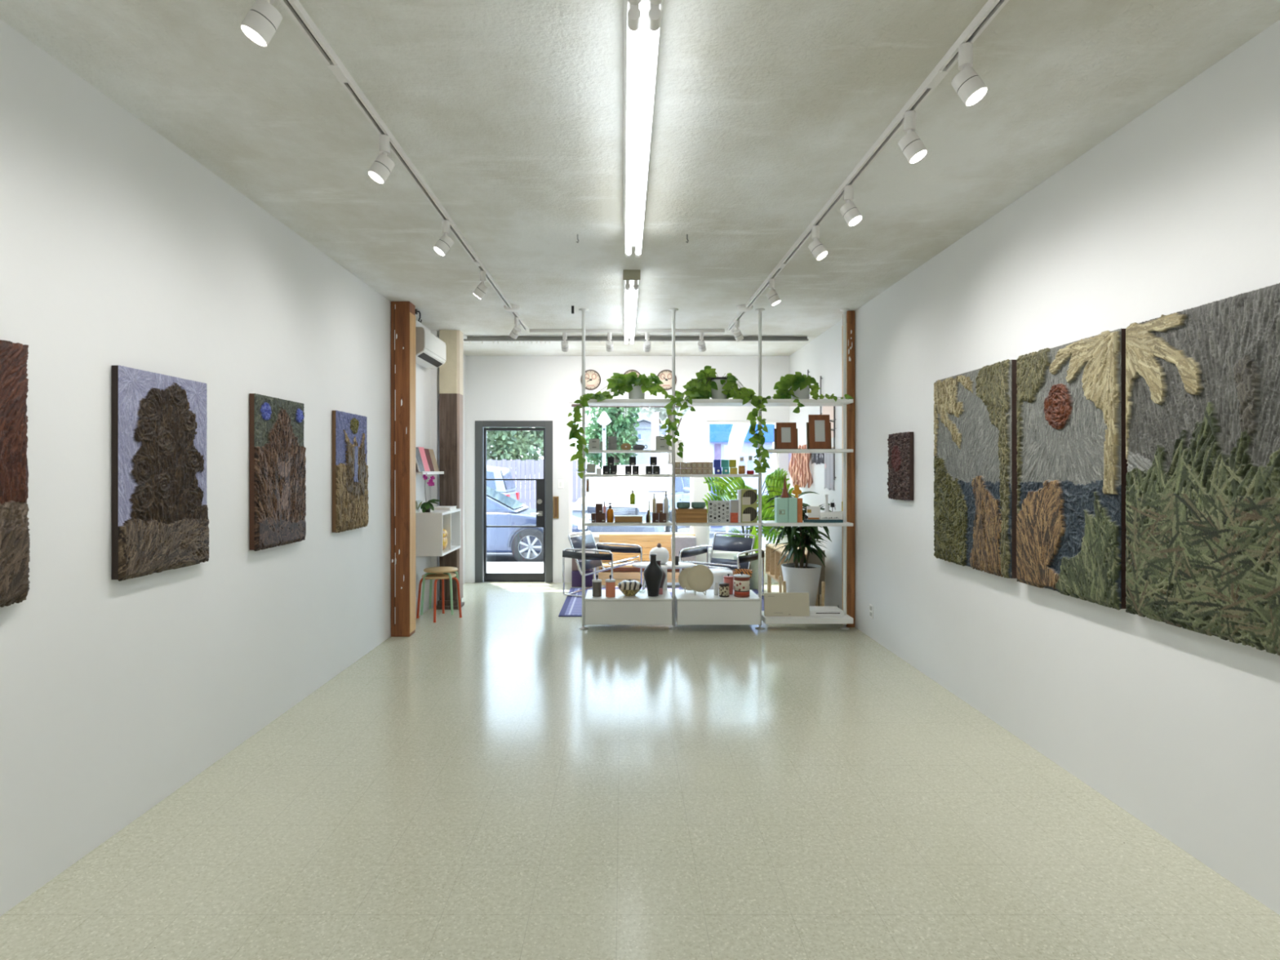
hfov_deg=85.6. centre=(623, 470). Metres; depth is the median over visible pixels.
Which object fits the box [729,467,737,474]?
soap box
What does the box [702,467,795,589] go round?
leaf plant
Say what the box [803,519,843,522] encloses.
display tray
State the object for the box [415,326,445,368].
air conditioner
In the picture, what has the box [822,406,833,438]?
cloth
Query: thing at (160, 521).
painting
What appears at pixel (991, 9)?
track rail
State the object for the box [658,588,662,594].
soap
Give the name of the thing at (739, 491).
notebook
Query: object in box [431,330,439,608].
wall
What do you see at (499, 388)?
wall
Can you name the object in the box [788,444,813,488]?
wall hanging
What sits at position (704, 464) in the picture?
tin
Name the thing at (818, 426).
photo frame
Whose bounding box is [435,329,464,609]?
wall
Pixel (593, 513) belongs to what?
box
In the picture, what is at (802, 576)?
potted plant
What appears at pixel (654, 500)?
lotion bottle
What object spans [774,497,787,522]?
box
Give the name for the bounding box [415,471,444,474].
ledge
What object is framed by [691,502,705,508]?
bowl
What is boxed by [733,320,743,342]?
track spotlight
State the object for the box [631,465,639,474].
box
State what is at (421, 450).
book
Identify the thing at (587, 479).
hanging incense
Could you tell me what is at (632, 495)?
lotion bottle
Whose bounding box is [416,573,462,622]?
round stool
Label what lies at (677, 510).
wooden box
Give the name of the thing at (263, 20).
track spotlight
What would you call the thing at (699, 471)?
tin
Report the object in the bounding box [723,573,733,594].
lidded canister
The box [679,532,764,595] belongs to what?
armchair
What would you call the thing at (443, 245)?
track spotlight
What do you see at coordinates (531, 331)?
track rail
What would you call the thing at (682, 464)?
tin
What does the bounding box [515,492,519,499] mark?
tail light
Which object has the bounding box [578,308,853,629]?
shelving unit
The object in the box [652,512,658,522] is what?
box
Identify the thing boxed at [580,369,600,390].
wall clock
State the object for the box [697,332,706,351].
track spotlight
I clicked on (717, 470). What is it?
soap box
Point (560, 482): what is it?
light switch
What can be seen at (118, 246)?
wall
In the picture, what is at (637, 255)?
socket
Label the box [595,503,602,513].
box
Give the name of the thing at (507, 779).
floor
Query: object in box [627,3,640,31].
socket
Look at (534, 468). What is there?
fence
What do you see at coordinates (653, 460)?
box
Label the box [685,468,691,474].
tin
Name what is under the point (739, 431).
feather banner
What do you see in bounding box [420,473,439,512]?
orchid
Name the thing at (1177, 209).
wall
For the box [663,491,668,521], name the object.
lotion bottle
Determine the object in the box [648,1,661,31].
socket
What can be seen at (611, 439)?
mug
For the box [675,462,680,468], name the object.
tin
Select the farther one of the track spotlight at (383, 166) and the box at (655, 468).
the box at (655, 468)
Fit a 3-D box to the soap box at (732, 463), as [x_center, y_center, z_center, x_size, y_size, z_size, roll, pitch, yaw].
[1.063,-0.063,6.715,0.066,0.075,0.050,0,0,0]
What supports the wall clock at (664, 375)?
attached to the wall at (499, 388)
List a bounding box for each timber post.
[391,301,415,636]
[842,311,854,627]
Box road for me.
[486,527,773,561]
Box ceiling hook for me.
[415,308,422,322]
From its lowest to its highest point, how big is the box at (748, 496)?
0.160 m
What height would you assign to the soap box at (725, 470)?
0.066 m
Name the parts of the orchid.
flower pot, flower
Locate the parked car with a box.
[486,486,591,561]
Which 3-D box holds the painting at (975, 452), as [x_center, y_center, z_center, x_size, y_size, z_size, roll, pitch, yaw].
[2.249,-0.006,4.473,0.060,1.275,0.977,0,0,0]
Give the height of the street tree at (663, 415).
6.465 m
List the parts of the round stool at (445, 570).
leg, leg, seat, leg, leg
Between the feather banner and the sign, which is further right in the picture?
the feather banner
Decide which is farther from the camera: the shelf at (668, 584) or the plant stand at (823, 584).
the shelf at (668, 584)
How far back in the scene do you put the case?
6.70 m
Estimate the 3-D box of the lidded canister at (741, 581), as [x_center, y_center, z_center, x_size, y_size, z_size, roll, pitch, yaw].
[1.155,1.110,6.730,0.161,0.237,0.161,0,0,0]
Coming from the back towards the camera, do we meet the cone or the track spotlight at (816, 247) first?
the cone
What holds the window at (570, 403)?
in the wall at (499, 388)
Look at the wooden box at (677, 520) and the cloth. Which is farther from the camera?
the cloth
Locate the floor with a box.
[0,582,1279,959]
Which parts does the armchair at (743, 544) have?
frame, seat frame, backrest, frame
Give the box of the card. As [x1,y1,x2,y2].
[670,438,683,462]
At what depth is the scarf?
7.62 m
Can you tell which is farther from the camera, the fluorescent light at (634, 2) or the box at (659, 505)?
the box at (659, 505)
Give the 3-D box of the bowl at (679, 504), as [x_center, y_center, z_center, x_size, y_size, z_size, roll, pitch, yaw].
[0.589,0.346,6.750,0.134,0.062,0.081,0,0,0]
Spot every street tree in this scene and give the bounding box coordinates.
[486,431,543,484]
[581,407,640,468]
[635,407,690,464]
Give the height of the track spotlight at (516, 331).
0.212 m
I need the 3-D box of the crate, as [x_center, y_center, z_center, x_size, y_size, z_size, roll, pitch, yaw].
[-0.543,1.358,9.275,0.277,0.384,0.250,0,0,0]
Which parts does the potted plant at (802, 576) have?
flower pot, stem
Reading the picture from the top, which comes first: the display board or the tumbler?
the tumbler
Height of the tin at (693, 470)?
0.058 m
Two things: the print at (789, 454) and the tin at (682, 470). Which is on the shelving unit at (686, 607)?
the tin at (682, 470)
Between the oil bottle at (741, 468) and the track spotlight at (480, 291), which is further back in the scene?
the oil bottle at (741, 468)
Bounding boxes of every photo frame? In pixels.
[773,422,798,448]
[806,414,831,448]
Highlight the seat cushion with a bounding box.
[671,535,696,564]
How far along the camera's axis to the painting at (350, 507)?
5.33 m
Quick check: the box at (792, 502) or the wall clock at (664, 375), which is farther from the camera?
the wall clock at (664, 375)
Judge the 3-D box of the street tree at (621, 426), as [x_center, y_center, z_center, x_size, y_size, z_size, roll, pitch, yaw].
[-0.476,-0.733,24.475,2.147,4.839,2.190,0,0,12]
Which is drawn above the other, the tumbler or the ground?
the ground
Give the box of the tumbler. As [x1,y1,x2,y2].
[675,555,679,564]
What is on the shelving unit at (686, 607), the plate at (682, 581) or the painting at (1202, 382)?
the plate at (682, 581)
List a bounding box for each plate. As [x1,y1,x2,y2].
[620,443,631,449]
[678,567,694,591]
[686,564,713,595]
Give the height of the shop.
3.154 m
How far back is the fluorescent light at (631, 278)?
6.01 m
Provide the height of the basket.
0.225 m
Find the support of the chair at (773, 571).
on the floor
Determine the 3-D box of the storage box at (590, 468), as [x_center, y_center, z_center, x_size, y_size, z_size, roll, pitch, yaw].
[-0.313,-0.009,6.720,0.085,0.099,0.080,0,0,0]
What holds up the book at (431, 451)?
on the ledge
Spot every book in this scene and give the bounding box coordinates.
[415,447,424,472]
[417,446,430,471]
[423,448,434,471]
[428,448,439,471]
[433,506,456,510]
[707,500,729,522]
[797,497,802,522]
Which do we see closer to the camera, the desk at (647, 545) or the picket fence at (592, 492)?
the desk at (647, 545)
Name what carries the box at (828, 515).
on the display tray at (804, 520)
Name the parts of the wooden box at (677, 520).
lid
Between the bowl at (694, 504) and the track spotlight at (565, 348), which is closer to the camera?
the bowl at (694, 504)
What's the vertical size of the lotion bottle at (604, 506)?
0.194 m
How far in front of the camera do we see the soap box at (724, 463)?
6.69 m
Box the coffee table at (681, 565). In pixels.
[631,561,694,589]
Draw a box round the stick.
[841,501,843,519]
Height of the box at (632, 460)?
0.084 m
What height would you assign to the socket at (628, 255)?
0.076 m
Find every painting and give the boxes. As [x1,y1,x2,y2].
[0,339,30,607]
[111,364,208,581]
[248,393,306,551]
[332,410,368,533]
[887,431,913,500]
[933,359,1017,577]
[1016,328,1128,609]
[1125,283,1279,655]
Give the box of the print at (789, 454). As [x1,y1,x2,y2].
[788,453,791,464]
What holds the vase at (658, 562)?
on the shelving unit at (686, 607)
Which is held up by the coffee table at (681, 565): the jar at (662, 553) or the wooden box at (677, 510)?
the jar at (662, 553)
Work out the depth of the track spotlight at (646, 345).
7.71 m
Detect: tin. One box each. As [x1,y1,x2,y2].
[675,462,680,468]
[675,468,680,474]
[680,462,685,468]
[680,468,685,474]
[685,462,691,468]
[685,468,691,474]
[691,462,696,468]
[691,468,696,474]
[696,462,702,468]
[696,468,702,474]
[702,462,707,468]
[702,468,707,474]
[707,462,712,468]
[707,468,712,474]
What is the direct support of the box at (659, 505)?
on the box at (662, 517)
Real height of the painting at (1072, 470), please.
1.275 m
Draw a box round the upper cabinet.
[415,508,460,556]
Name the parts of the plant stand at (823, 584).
leg, leg, leg, leg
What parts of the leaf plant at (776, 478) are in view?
planter, stem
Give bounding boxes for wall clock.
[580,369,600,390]
[623,369,639,377]
[657,369,676,390]
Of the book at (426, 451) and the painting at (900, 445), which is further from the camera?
the book at (426, 451)
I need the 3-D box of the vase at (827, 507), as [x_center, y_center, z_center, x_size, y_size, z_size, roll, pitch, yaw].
[2.017,0.360,6.745,0.119,0.240,0.060,0,0,0]
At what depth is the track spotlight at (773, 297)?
5.52 m
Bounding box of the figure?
[791,484,801,497]
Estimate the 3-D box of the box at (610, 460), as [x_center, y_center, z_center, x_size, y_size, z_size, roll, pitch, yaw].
[-0.121,-0.086,6.722,0.064,0.084,0.066,0,0,0]
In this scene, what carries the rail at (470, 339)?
attached to the ceiling
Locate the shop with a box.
[709,423,774,530]
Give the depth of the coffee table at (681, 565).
8.00 m
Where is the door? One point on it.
(544, 513)
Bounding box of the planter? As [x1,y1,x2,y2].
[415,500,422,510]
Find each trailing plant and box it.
[566,371,675,479]
[663,365,769,473]
[748,371,853,442]
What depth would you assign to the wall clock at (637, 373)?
9.48 m
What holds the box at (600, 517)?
on the shelving unit at (686, 607)
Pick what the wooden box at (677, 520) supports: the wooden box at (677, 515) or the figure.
the wooden box at (677, 515)
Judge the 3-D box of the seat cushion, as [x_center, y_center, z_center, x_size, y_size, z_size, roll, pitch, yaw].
[0.815,1.074,9.310,0.330,0.369,0.140,0,0,0]
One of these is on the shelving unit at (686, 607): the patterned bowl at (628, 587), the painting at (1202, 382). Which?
the patterned bowl at (628, 587)
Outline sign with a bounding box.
[596,411,611,484]
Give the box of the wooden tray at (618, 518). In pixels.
[614,515,642,522]
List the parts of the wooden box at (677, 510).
lid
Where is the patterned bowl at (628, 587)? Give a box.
[617,579,642,595]
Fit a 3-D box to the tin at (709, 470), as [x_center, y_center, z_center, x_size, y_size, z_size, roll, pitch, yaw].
[0.845,0.012,6.714,0.048,0.058,0.053,0,0,0]
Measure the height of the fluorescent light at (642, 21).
0.146 m
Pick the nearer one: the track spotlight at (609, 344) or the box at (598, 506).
the box at (598, 506)
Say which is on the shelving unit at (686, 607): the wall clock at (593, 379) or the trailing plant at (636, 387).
the trailing plant at (636, 387)
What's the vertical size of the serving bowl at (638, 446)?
0.058 m
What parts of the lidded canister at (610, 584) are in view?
lid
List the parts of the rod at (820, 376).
rod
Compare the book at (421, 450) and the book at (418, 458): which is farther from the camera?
the book at (421, 450)
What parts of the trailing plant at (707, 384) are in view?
flower pot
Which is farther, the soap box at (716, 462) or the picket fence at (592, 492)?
the picket fence at (592, 492)
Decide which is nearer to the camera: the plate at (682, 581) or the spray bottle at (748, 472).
the spray bottle at (748, 472)
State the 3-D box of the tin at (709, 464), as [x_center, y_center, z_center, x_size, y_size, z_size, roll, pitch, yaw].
[0.845,-0.046,6.714,0.048,0.058,0.053,0,0,0]
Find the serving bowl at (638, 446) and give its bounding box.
[631,444,647,449]
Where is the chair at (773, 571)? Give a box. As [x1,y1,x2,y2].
[765,543,820,606]
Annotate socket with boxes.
[625,251,631,257]
[625,280,630,289]
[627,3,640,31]
[628,0,640,5]
[633,280,638,289]
[635,251,641,257]
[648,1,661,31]
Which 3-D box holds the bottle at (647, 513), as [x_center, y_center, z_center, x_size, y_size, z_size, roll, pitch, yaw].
[0.243,0.448,6.720,0.043,0.119,0.043,0,0,0]
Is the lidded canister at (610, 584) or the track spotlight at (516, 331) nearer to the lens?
the lidded canister at (610, 584)
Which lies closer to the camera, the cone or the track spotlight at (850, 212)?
the track spotlight at (850, 212)
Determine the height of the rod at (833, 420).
0.901 m
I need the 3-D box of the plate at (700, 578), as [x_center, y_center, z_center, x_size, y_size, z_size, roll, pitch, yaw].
[0.756,1.081,6.803,0.264,0.293,0.125,0,0,0]
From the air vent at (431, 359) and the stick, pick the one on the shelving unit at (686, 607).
the stick
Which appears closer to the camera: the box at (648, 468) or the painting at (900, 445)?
the painting at (900, 445)
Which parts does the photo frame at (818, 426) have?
picture panel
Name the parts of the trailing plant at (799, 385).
flower pot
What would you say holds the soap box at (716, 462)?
on the soap box at (717, 470)
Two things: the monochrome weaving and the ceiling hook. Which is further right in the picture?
the monochrome weaving
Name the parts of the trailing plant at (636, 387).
flower pot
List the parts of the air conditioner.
panel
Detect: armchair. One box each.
[562,530,642,597]
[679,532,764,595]
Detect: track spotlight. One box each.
[240,0,282,47]
[368,133,395,183]
[433,219,453,256]
[472,271,488,299]
[509,316,520,338]
[560,332,568,351]
[605,332,613,351]
[643,332,650,351]
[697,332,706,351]
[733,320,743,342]
[766,278,781,306]
[808,225,827,260]
[840,184,862,226]
[897,110,927,164]
[951,42,987,106]
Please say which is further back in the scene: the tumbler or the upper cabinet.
the tumbler
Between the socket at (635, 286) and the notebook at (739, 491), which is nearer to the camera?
the socket at (635, 286)
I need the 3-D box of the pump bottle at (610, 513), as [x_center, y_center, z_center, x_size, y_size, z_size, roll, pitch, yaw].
[-0.127,0.414,6.740,0.066,0.188,0.066,0,0,0]
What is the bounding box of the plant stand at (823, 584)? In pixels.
[778,576,825,606]
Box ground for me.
[524,488,773,527]
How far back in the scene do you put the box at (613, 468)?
6.69 m
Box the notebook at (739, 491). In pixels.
[737,489,741,522]
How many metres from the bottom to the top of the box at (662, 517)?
0.090 m
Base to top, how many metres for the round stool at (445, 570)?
0.450 m
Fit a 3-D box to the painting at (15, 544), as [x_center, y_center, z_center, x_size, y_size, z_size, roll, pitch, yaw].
[-2.134,0.011,2.158,0.050,0.917,0.632,0,0,0]
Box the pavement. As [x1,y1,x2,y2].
[486,561,543,573]
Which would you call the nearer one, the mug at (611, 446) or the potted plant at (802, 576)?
the mug at (611, 446)
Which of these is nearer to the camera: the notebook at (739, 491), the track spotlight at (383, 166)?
the track spotlight at (383, 166)
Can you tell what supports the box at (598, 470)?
on the shelving unit at (686, 607)
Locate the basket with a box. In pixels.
[732,568,752,578]
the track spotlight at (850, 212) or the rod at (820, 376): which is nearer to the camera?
the track spotlight at (850, 212)
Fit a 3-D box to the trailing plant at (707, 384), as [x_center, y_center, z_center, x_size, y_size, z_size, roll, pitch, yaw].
[0.887,-0.501,6.670,1.004,1.060,0.450,0,0,0]
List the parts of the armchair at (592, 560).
backrest, frame, seat frame, frame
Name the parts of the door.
handle, lock plate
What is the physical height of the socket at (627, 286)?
0.076 m
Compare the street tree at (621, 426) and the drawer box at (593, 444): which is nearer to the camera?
the drawer box at (593, 444)
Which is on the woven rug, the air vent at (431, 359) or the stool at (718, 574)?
the stool at (718, 574)
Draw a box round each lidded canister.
[591,574,601,596]
[605,574,615,597]
[719,582,728,597]
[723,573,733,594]
[733,572,750,597]
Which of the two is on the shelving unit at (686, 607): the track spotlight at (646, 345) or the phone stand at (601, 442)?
the phone stand at (601, 442)
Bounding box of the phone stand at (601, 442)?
[600,441,603,449]
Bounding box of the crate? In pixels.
[571,558,593,586]
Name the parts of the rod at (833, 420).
rod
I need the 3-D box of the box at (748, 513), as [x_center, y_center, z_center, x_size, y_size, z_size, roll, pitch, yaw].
[1.216,0.428,6.703,0.150,0.160,0.094,0,0,0]
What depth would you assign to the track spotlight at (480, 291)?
5.32 m
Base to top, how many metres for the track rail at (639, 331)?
0.032 m
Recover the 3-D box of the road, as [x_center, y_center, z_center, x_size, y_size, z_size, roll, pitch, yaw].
[2.000,1.745,15.950,64.000,0.150,8.100,0,0,0]
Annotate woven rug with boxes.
[558,587,764,616]
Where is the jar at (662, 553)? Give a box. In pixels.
[648,542,669,564]
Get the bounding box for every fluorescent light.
[622,270,640,345]
[623,0,663,257]
[628,0,662,5]
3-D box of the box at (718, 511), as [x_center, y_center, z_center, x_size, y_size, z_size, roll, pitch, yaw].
[0.925,0.402,6.683,0.208,0.211,0.053,0,0,0]
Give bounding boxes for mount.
[649,0,662,5]
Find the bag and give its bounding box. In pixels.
[442,528,447,550]
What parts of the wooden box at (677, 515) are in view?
lid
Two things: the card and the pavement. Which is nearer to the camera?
the card
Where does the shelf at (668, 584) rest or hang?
attached to the coffee table at (681, 565)
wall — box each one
[0,18,466,915]
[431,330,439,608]
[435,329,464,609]
[466,355,789,582]
[789,19,1279,915]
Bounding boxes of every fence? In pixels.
[486,459,586,509]
[587,485,600,495]
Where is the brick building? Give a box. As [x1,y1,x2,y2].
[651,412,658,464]
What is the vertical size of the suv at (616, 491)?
1.820 m
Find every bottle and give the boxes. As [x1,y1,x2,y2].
[603,501,605,512]
[606,502,613,522]
[630,488,635,504]
[645,510,650,522]
[652,493,656,512]
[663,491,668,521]
[737,457,745,474]
[746,456,754,474]
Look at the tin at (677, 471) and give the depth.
6.69 m
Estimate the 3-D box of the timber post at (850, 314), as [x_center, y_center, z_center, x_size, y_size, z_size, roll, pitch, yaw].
[2.241,-0.009,6.874,0.080,3.118,0.152,0,0,0]
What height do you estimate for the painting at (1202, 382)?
1.275 m
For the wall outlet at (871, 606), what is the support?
attached to the wall at (1177, 209)
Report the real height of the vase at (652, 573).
0.402 m
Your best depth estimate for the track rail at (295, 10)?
3.04 m
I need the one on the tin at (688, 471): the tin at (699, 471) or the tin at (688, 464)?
the tin at (688, 464)
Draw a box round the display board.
[764,592,809,616]
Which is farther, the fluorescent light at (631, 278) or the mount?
the fluorescent light at (631, 278)
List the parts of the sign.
post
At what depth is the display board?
6.69 m
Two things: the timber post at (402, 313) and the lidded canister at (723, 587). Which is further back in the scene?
the lidded canister at (723, 587)
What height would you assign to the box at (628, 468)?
0.084 m
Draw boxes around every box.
[586,463,595,474]
[588,439,599,449]
[591,512,595,522]
[595,467,601,474]
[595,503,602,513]
[595,512,605,522]
[602,465,609,474]
[607,457,613,465]
[609,465,617,474]
[624,465,631,474]
[629,457,635,465]
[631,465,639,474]
[645,465,652,474]
[649,457,657,465]
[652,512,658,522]
[653,465,659,474]
[655,435,668,449]
[656,502,662,513]
[658,512,666,522]
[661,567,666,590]
[675,508,707,513]
[675,512,707,518]
[675,517,707,522]
[713,459,719,467]
[714,467,721,474]
[720,459,728,467]
[722,467,728,474]
[728,459,736,467]
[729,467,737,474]
[740,488,757,506]
[741,506,757,522]
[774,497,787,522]
[787,497,797,522]
[804,506,820,519]
[819,511,842,519]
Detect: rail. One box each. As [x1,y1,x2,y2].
[279,0,528,330]
[463,336,808,343]
[529,328,621,333]
[637,328,724,333]
[727,0,1008,330]
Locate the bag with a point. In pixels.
(444, 531)
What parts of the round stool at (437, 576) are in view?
leg, leg, seat, leg, leg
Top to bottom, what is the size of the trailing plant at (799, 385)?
0.698 m
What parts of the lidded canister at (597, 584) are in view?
lid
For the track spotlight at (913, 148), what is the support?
attached to the track rail at (991, 9)
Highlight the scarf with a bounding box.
[824,447,834,489]
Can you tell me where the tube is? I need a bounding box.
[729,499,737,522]
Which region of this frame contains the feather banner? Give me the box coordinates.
[724,423,750,536]
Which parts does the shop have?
shop door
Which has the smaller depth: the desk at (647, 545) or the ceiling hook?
the ceiling hook
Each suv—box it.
[486,465,519,501]
[572,464,690,533]
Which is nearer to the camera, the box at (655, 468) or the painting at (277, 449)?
the painting at (277, 449)
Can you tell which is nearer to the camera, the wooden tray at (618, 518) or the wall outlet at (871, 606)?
the wall outlet at (871, 606)
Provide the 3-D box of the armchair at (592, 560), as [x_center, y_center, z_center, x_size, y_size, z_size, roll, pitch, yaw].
[-0.237,1.165,8.633,0.744,0.747,0.809,0,0,28]
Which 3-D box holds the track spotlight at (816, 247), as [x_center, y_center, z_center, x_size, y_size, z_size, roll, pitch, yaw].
[1.224,-1.426,4.342,0.121,0.213,0.083,0,0,28]
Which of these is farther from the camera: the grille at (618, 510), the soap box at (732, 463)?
the grille at (618, 510)
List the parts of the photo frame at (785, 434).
picture panel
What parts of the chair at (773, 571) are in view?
upright panel, leg, upright panel, upright panel, upright panel, upright panel, leg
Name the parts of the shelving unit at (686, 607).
shelf, shelf, shelf, shelf, shelf, shelf, shelf, shelf, shelf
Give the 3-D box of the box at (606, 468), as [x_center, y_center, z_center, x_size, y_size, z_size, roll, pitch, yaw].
[-0.163,-0.001,6.722,0.068,0.084,0.066,0,0,0]
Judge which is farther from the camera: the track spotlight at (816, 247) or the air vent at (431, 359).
the air vent at (431, 359)
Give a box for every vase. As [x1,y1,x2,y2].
[643,554,662,596]
[656,560,666,588]
[713,582,719,595]
[824,494,835,512]
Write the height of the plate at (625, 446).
0.069 m
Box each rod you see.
[820,376,822,414]
[829,395,835,479]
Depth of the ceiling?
3.15 m
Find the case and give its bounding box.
[808,606,844,616]
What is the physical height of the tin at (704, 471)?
0.058 m
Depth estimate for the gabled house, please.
27.00 m
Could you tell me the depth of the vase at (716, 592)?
6.78 m
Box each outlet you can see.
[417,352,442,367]
[869,604,873,618]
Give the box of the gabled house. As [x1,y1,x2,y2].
[629,418,668,464]
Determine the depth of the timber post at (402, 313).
6.42 m
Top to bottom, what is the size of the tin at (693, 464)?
0.058 m
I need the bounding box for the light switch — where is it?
[557,480,564,488]
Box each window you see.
[567,402,693,537]
[706,421,778,554]
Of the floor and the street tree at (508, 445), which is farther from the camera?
the street tree at (508, 445)
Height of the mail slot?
0.302 m
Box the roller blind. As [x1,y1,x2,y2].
[571,404,690,407]
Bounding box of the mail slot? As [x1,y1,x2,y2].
[553,496,559,518]
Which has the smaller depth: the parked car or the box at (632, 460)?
the box at (632, 460)
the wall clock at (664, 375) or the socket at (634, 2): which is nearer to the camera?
the socket at (634, 2)
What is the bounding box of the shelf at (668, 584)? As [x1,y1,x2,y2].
[644,582,681,586]
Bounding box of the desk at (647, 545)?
[598,533,696,586]
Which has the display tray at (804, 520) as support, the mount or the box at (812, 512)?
the box at (812, 512)
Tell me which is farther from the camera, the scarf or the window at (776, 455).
the window at (776, 455)
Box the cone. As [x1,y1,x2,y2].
[780,473,789,497]
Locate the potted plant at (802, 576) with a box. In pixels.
[761,486,831,606]
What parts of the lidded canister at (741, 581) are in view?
lid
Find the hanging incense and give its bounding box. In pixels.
[586,478,589,492]
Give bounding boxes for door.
[475,420,552,582]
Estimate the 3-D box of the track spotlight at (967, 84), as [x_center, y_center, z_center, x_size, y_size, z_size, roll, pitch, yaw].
[1.248,-1.427,2.493,0.118,0.213,0.083,0,0,27]
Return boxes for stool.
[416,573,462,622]
[420,566,458,614]
[708,568,733,589]
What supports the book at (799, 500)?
on the shelving unit at (686, 607)
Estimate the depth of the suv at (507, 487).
17.57 m
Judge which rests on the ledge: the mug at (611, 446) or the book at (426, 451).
the book at (426, 451)
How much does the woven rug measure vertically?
0.010 m
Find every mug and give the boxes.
[605,435,619,443]
[605,443,618,449]
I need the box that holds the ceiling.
[0,0,1279,355]
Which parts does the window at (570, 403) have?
sill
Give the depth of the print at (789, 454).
9.43 m
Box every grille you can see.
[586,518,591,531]
[587,506,637,517]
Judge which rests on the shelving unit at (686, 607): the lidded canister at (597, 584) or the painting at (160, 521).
the lidded canister at (597, 584)
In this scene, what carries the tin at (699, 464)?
on the tin at (699, 471)
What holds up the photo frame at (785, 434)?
on the shelving unit at (686, 607)
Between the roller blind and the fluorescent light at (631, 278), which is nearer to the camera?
the fluorescent light at (631, 278)
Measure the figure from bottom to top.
0.129 m
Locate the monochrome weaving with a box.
[811,453,824,464]
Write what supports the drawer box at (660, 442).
on the shelving unit at (686, 607)
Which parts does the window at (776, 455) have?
sill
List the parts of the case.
lid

